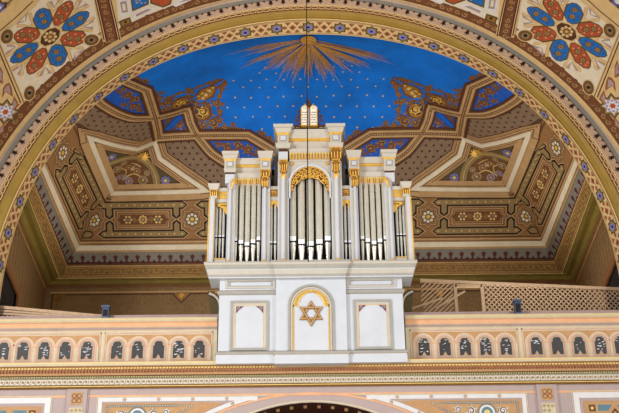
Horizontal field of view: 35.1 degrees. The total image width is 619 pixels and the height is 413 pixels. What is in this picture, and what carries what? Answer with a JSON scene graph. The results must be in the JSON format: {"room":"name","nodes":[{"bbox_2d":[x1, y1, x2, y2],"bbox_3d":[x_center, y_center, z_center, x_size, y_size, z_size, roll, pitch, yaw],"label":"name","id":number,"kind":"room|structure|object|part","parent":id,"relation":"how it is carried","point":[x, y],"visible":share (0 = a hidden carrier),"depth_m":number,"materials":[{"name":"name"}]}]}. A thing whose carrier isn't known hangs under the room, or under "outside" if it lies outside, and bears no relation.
{"room":"house of worship","nodes":[
{"label":"house of worship","id":0,"kind":"room"},
{"bbox_2d":[5,223,45,313],"bbox_3d":[-7.522,5.974,23.673,0.304,11.681,7.326,2,-24,-6],"label":"wall","id":1,"kind":"structure","parent":0,"point":[28,277],"depth_m":25.53,"materials":[{"name":"paint"}]},
{"bbox_2d":[0,259,20,315],"bbox_3d":[-7.588,3.278,22.991,0.845,4.051,2.496,2,-24,-6],"label":"door","id":2,"kind":"structure","parent":1,"relation":"in","point":[8,297],"depth_m":23.61,"materials":[{"name":"brown wood"}]},
{"bbox_2d":[306,0,308,261],"bbox_3d":[-0.070,-2.927,21.445,0.044,8.845,0.044,-1,-24,0],"label":"hanging cable","id":3,"kind":"object","parent":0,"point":[306,0],"visible":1,"depth_m":20.83,"materials":[{"name":"black metal"}]},
{"bbox_2d":[0,0,618,156],"bbox_3d":[-0.021,-2.053,19.632,18.068,9.754,5.520,-1,-24,0],"label":"wall","id":4,"kind":"structure","parent":0,"point":[44,43],"depth_m":22.25,"materials":[{"name":"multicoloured paint"}]},
{"bbox_2d":[0,0,618,235],"bbox_3d":[-0.010,-1.023,22.282,15.491,9.395,0.160,-1,-24,0],"label":"arch","id":5,"kind":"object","parent":4,"relation":"attached to","point":[596,146],"depth_m":23.40,"materials":[{"name":"beige paint"}]},
{"bbox_2d":[0,20,618,295],"bbox_3d":[-0.008,-0.768,22.508,14.926,9.113,0.500,-1,-24,0],"label":"trim","id":6,"kind":"structure","parent":4,"relation":"attached to","point":[287,27],"depth_m":23.55,"materials":[{"name":"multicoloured paint"}]},
{"bbox_2d":[0,383,618,412],"bbox_3d":[0.072,7.243,20.448,18.000,6.600,3.347,-1,-24,0],"label":"wall","id":7,"kind":"structure","parent":0,"point":[510,398],"depth_m":20.13,"materials":[{"name":"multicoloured paint"}]},
{"bbox_2d":[0,357,618,389],"bbox_3d":[0.035,3.499,20.302,15.920,0.469,0.660,-1,-24,0],"label":"trim","id":8,"kind":"structure","parent":7,"relation":"attached to","point":[579,370],"depth_m":20.13,"materials":[{"name":"beige paint"}]},
{"bbox_2d":[0,314,218,362],"bbox_3d":[-4.766,2.904,20.741,5.610,1.255,0.460,-1,-24,0],"label":"balustrade","id":9,"kind":"object","parent":8,"relation":"on","point":[183,337],"visible":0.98,"depth_m":20.66,"materials":[{"name":"beige paint"}]},
{"bbox_3d":[-6.431,3.006,20.558,0.450,0.537,0.023,-1,-24,0],"label":"arch panel","id":10,"kind":"part","parent":9,"relation":"part of","materials":[{"name":"beige paint"}]},
{"bbox_3d":[-6.020,3.001,20.558,0.450,0.537,0.023,-1,-24,0],"label":"arch panel","id":11,"kind":"part","parent":9,"relation":"part of","materials":[{"name":"beige paint"}]},
{"bbox_3d":[-5.577,2.997,20.558,0.450,0.537,0.023,-1,-24,0],"label":"arch panel","id":12,"kind":"part","parent":9,"relation":"part of","materials":[{"name":"beige paint"}]},
{"bbox_3d":[-5.135,2.993,20.558,0.450,0.537,0.023,-1,-24,0],"label":"arch panel","id":13,"kind":"part","parent":9,"relation":"part of","materials":[{"name":"beige paint"}]},
{"bbox_3d":[-4.682,2.988,20.558,0.450,0.537,0.023,-1,-24,0],"label":"arch panel","id":14,"kind":"part","parent":9,"relation":"part of","materials":[{"name":"beige paint"}]},
{"bbox_2d":[101,305,110,317],"bbox_3d":[-4.353,2.261,20.884,0.170,0.283,0.170,-1,-24,0],"label":"loudspeaker","id":15,"kind":"object","parent":9,"relation":"on","point":[106,309],"visible":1,"depth_m":20.83,"materials":[{"name":"black paint"}]},
{"bbox_3d":[-4.764,3.072,20.683,5.610,0.900,0.270,-1,-24,0],"label":"wall panel","id":16,"kind":"part","parent":9,"relation":"part of","materials":[{"name":"beige paint"}]},
{"bbox_3d":[-4.770,2.513,20.916,5.610,0.398,0.460,-1,-24,0],"label":"rail","id":17,"kind":"part","parent":9,"relation":"part of","materials":[{"name":"beige paint"}]},
{"bbox_3d":[-4.051,2.982,20.558,0.450,0.537,0.023,-1,-24,0],"label":"arch panel","id":18,"kind":"part","parent":9,"relation":"part of","materials":[{"name":"beige paint"}]},
{"bbox_3d":[-3.619,2.977,20.558,0.450,0.537,0.023,-1,-24,0],"label":"arch panel","id":19,"kind":"part","parent":9,"relation":"part of","materials":[{"name":"beige paint"}]},
{"bbox_3d":[-3.177,2.974,20.559,0.450,0.537,0.020,-1,-24,0],"label":"arch panel","id":20,"kind":"part","parent":9,"relation":"part of","materials":[{"name":"beige paint"}]},
{"bbox_3d":[-2.756,2.969,20.558,0.450,0.537,0.023,-1,-24,0],"label":"arch panel","id":21,"kind":"part","parent":9,"relation":"part of","materials":[{"name":"beige paint"}]},
{"bbox_3d":[-2.325,2.964,20.558,0.450,0.537,0.023,-1,-24,0],"label":"arch panel","id":22,"kind":"part","parent":9,"relation":"part of","materials":[{"name":"beige paint"}]},
{"bbox_2d":[404,310,618,358],"bbox_3d":[4.823,2.808,20.741,5.610,1.255,0.460,-1,-24,0],"label":"balustrade","id":23,"kind":"object","parent":8,"relation":"on","point":[583,333],"visible":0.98,"depth_m":20.66,"materials":[{"name":"beige paint"}]},
{"bbox_3d":[2.387,2.917,20.558,0.450,0.537,0.023,-1,-24,0],"label":"arch panel","id":24,"kind":"part","parent":23,"relation":"part of","materials":[{"name":"beige paint"}]},
{"bbox_3d":[2.825,2.913,20.558,0.450,0.537,0.023,-1,-24,0],"label":"arch panel","id":25,"kind":"part","parent":23,"relation":"part of","materials":[{"name":"beige paint"}]},
{"bbox_3d":[3.251,2.909,20.558,0.450,0.537,0.023,-1,-24,0],"label":"arch panel","id":26,"kind":"part","parent":23,"relation":"part of","materials":[{"name":"beige paint"}]},
{"bbox_3d":[3.680,2.904,20.558,0.450,0.537,0.023,-1,-24,0],"label":"arch panel","id":27,"kind":"part","parent":23,"relation":"part of","materials":[{"name":"beige paint"}]},
{"bbox_3d":[4.106,2.900,20.558,0.450,0.537,0.023,-1,-24,0],"label":"arch panel","id":28,"kind":"part","parent":23,"relation":"part of","materials":[{"name":"beige paint"}]},
{"bbox_3d":[4.825,2.976,20.683,5.610,0.900,0.270,-1,-24,0],"label":"wall panel","id":29,"kind":"part","parent":23,"relation":"part of","materials":[{"name":"beige paint"}]},
{"bbox_3d":[4.819,2.417,20.916,5.610,0.398,0.460,-1,-24,0],"label":"rail","id":30,"kind":"part","parent":23,"relation":"part of","materials":[{"name":"beige paint"}]},
{"bbox_2d":[512,299,521,313],"bbox_3d":[4.422,2.155,20.892,0.170,0.323,0.170,-1,-24,0],"label":"loudspeaker","id":31,"kind":"object","parent":23,"relation":"on","point":[516,303],"visible":1,"depth_m":20.85,"materials":[{"name":"black paint"}]},
{"bbox_3d":[4.743,2.894,20.558,0.450,0.537,0.023,-1,-24,0],"label":"arch panel","id":32,"kind":"part","parent":23,"relation":"part of","materials":[{"name":"beige paint"}]},
{"bbox_3d":[5.184,2.890,20.559,0.450,0.537,0.020,-1,-24,0],"label":"arch panel","id":33,"kind":"part","parent":23,"relation":"part of","materials":[{"name":"beige paint"}]},
{"bbox_3d":[5.645,2.885,20.558,0.450,0.537,0.023,-1,-24,0],"label":"arch panel","id":34,"kind":"part","parent":23,"relation":"part of","materials":[{"name":"beige paint"}]},
{"bbox_3d":[6.085,2.880,20.558,0.450,0.537,0.023,-1,-24,0],"label":"arch panel","id":35,"kind":"part","parent":23,"relation":"part of","materials":[{"name":"beige paint"}]},
{"bbox_3d":[6.505,2.876,20.558,0.450,0.537,0.023,-1,-24,0],"label":"arch panel","id":36,"kind":"part","parent":23,"relation":"part of","materials":[{"name":"beige paint"}]},
{"bbox_2d":[35,34,584,277],"bbox_3d":[-0.012,-1.221,26.541,14.880,4.260,6.500,-1,-24,0],"label":"ceiling","id":37,"kind":"structure","parent":0,"point":[361,83],"depth_m":27.08,"materials":[{"name":"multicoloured paint"}]},
{"bbox_2d":[94,75,523,167],"bbox_3d":[-0.024,-2.358,26.227,11.165,1.675,5.002,-1,-24,0],"label":"trim","id":38,"kind":"structure","parent":37,"relation":"attached to","point":[153,115],"depth_m":27.39,"materials":[{"name":"brown paint"}]},
{"bbox_2d":[77,122,541,202],"bbox_3d":[-0.017,-1.728,26.620,11.820,1.498,4.297,-1,-24,0],"label":"trim","id":39,"kind":"structure","parent":37,"relation":"attached to","point":[190,185],"depth_m":27.88,"materials":[{"name":"brown paint"}]},
{"bbox_2d":[41,160,577,251],"bbox_3d":[-0.001,-0.057,25.769,13.727,0.170,6.035,-1,-24,0],"label":"trim","id":40,"kind":"structure","parent":37,"relation":"attached to","point":[77,247],"depth_m":28.41,"materials":[{"name":"beige paint"}]},
{"bbox_2d":[44,283,577,314],"bbox_3d":[0.073,7.309,26.842,16.000,11.681,0.312,-1,-24,0],"label":"wall","id":41,"kind":"structure","parent":0,"point":[163,300],"depth_m":28.73,"materials":[{"name":"paint"}]},
{"bbox_2d":[18,178,601,288],"bbox_3d":[0.007,0.704,25.848,15.600,0.518,6.900,-1,-24,0],"label":"trim","id":42,"kind":"structure","parent":41,"relation":"attached to","point":[34,222],"depth_m":28.50,"materials":[{"name":"brown paint"}]},
{"bbox_2d":[575,216,615,310],"bbox_3d":[7.640,5.822,23.673,0.304,11.681,7.326,-3,-24,6],"label":"wall","id":43,"kind":"structure","parent":0,"point":[599,255],"depth_m":25.38,"materials":[{"name":"paint"}]},
{"bbox_2d":[601,253,618,309],"bbox_3d":[7.652,3.126,22.991,0.845,4.051,2.496,-3,-24,6],"label":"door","id":44,"kind":"structure","parent":43,"relation":"in","point":[614,281],"depth_m":23.64,"materials":[{"name":"brown wood"}]},
{"bbox_3d":[0.050,5.008,23.850,15.600,0.250,7.050,-1,-24,0],"label":"floor","id":45,"kind":"structure","parent":0,"visible":0},
{"bbox_2d":[0,305,100,315],"bbox_3d":[-5.940,2.844,21.408,3.002,1.545,0.080,-1,-24,0],"label":"lattice screen","id":46,"kind":"object","parent":45,"relation":"on","point":[12,311],"visible":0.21,"depth_m":21.60,"materials":[{"name":"brown wood"}]},
{"bbox_3d":[-5.992,2.410,21.591,2.878,0.246,0.040,-1,-24,0],"label":"rail","id":47,"kind":"part","parent":46,"relation":"part of","materials":[{"name":"brown wood"}]},
{"bbox_3d":[-5.992,2.362,21.612,2.878,0.291,0.040,-1,-24,0],"label":"rail","id":48,"kind":"part","parent":46,"relation":"part of","materials":[{"name":"brown wood"}]},
{"bbox_2d":[204,99,416,366],"bbox_3d":[0.005,0.551,21.757,4.540,6.325,1.600,-1,-24,0],"label":"pipe organ","id":49,"kind":"object","parent":45,"relation":"on","point":[346,305],"visible":0.99,"depth_m":21.24,"materials":[{"name":"white paint"}]},
{"bbox_2d":[216,203,226,213],"bbox_3d":[-1.949,0.041,21.656,0.268,0.270,0.056,-1,-24,0],"label":"grille","id":50,"kind":"object","parent":49,"relation":"attached to","point":[221,206],"depth_m":21.68,"materials":[{"name":"gold metal"}]},
{"bbox_3d":[-1.301,3.184,20.516,1.305,0.095,0.935,-1,-24,0],"label":"moulding","id":51,"kind":"part","parent":49,"relation":"part of","materials":[{"name":"white wood"}]},
{"bbox_3d":[-1.313,1.989,21.054,1.285,0.111,0.925,-1,-24,0],"label":"string moulding","id":52,"kind":"part","parent":49,"relation":"part of","materials":[{"name":"white wood"}]},
{"bbox_3d":[-1.313,1.907,21.318,1.195,0.403,1.310,-1,-24,0],"label":"frieze panel","id":53,"kind":"part","parent":49,"relation":"part of","materials":[{"name":"white paint"}]},
{"bbox_3d":[-1.259,2.510,20.350,0.631,0.984,0.028,-1,-24,0],"label":"door panel","id":54,"kind":"part","parent":49,"relation":"part of","materials":[{"name":"white paint"}]},
{"bbox_3d":[-1.260,2.470,20.364,0.801,1.069,0.035,-1,-24,0],"label":"door frame","id":55,"kind":"part","parent":49,"relation":"part of","materials":[{"name":"beige paint"}]},
{"bbox_2d":[270,201,277,207],"bbox_3d":[-0.800,-0.034,21.715,0.183,0.193,0.040,-1,-24,0],"label":"grille","id":56,"kind":"object","parent":49,"relation":"attached to","point":[275,203],"depth_m":21.72,"materials":[{"name":"gold metal"}]},
{"bbox_3d":[0.015,1.449,20.974,4.510,0.340,0.740,-1,-24,0],"label":"cornice","id":57,"kind":"part","parent":49,"relation":"part of","materials":[{"name":"white paint"}]},
{"bbox_3d":[0.015,1.449,20.930,1.670,0.361,0.820,-1,-24,0],"label":"cornice","id":58,"kind":"part","parent":49,"relation":"part of","materials":[{"name":"white paint"}]},
{"bbox_3d":[0.032,3.182,20.457,1.580,0.107,1.035,-1,-24,0],"label":"moulding","id":59,"kind":"part","parent":49,"relation":"part of","materials":[{"name":"white wood"}]},
{"bbox_3d":[0.023,2.291,20.328,0.958,1.424,0.035,-1,-24,0],"label":"arch frame","id":60,"kind":"part","parent":49,"relation":"part of","materials":[{"name":"beige paint"}]},
{"bbox_2d":[342,200,349,206],"bbox_3d":[0.800,-0.050,21.715,0.183,0.193,0.040,-1,-24,0],"label":"grille","id":61,"kind":"object","parent":49,"relation":"attached to","point":[344,202],"depth_m":21.72,"materials":[{"name":"gold metal"}]},
{"bbox_3d":[0.797,-0.294,22.403,0.183,0.812,0.300,-1,-24,0],"label":"recess panel","id":62,"kind":"part","parent":49,"relation":"part of","materials":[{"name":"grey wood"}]},
{"bbox_3d":[1.309,2.484,20.350,0.631,0.984,0.028,-1,-24,0],"label":"door panel","id":63,"kind":"part","parent":49,"relation":"part of","materials":[{"name":"white paint"}]},
{"bbox_3d":[1.309,2.444,20.364,0.801,1.069,0.035,-1,-24,0],"label":"door frame","id":64,"kind":"part","parent":49,"relation":"part of","materials":[{"name":"beige paint"}]},
{"bbox_3d":[1.351,1.881,21.318,1.195,0.403,1.310,-1,-24,0],"label":"frieze panel","id":65,"kind":"part","parent":49,"relation":"part of","materials":[{"name":"white paint"}]},
{"bbox_3d":[1.352,1.962,21.054,1.285,0.111,0.925,-1,-24,0],"label":"string moulding","id":66,"kind":"part","parent":49,"relation":"part of","materials":[{"name":"white wood"}]},
{"bbox_3d":[1.364,3.158,20.516,1.305,0.095,0.935,-1,-24,0],"label":"moulding","id":67,"kind":"part","parent":49,"relation":"part of","materials":[{"name":"white wood"}]},
{"bbox_2d":[393,201,403,212],"bbox_3d":[1.949,0.002,21.656,0.268,0.270,0.056,-1,-24,0],"label":"grille","id":68,"kind":"object","parent":49,"relation":"attached to","point":[396,204],"depth_m":21.68,"materials":[{"name":"gold metal"}]},
{"bbox_2d":[420,279,618,311],"bbox_3d":[5.196,2.614,21.894,5.380,2.157,0.090,-1,-24,0],"label":"lattice screen","id":69,"kind":"object","parent":45,"relation":"on","point":[456,283],"depth_m":22.19,"materials":[{"name":"brown wood"}]},
{"bbox_2d":[412,297,442,308],"bbox_3d":[2.554,2.209,22.066,0.907,0.335,0.014,-1,-24,0],"label":"loose slat","id":70,"kind":"object","parent":69,"relation":"attached to","point":[442,297],"visible":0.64,"depth_m":22.07,"materials":[{"name":"brown wood"}]},
{"bbox_3d":[3.165,2.098,22.091,0.700,0.430,0.014,-1,-24,0],"label":"loose slat","id":71,"kind":"part","parent":69,"relation":"part of","materials":[{"name":"brown wood"}]},
{"bbox_3d":[3.607,2.671,21.892,0.680,2.064,0.060,-1,-24,0],"label":"hatch frame","id":72,"kind":"part","parent":69,"relation":"part of","materials":[{"name":"brown wood"}]},
{"bbox_3d":[5.188,1.802,22.260,5.365,0.376,0.080,-1,-24,0],"label":"rail","id":73,"kind":"part","parent":69,"relation":"part of","materials":[{"name":"brown wood"}]},
{"bbox_3d":[5.910,2.693,21.886,3.953,1.992,0.026,-1,-24,0],"label":"lattice panel","id":74,"kind":"part","parent":69,"relation":"part of","materials":[{"name":"brown wood"}]}
]}

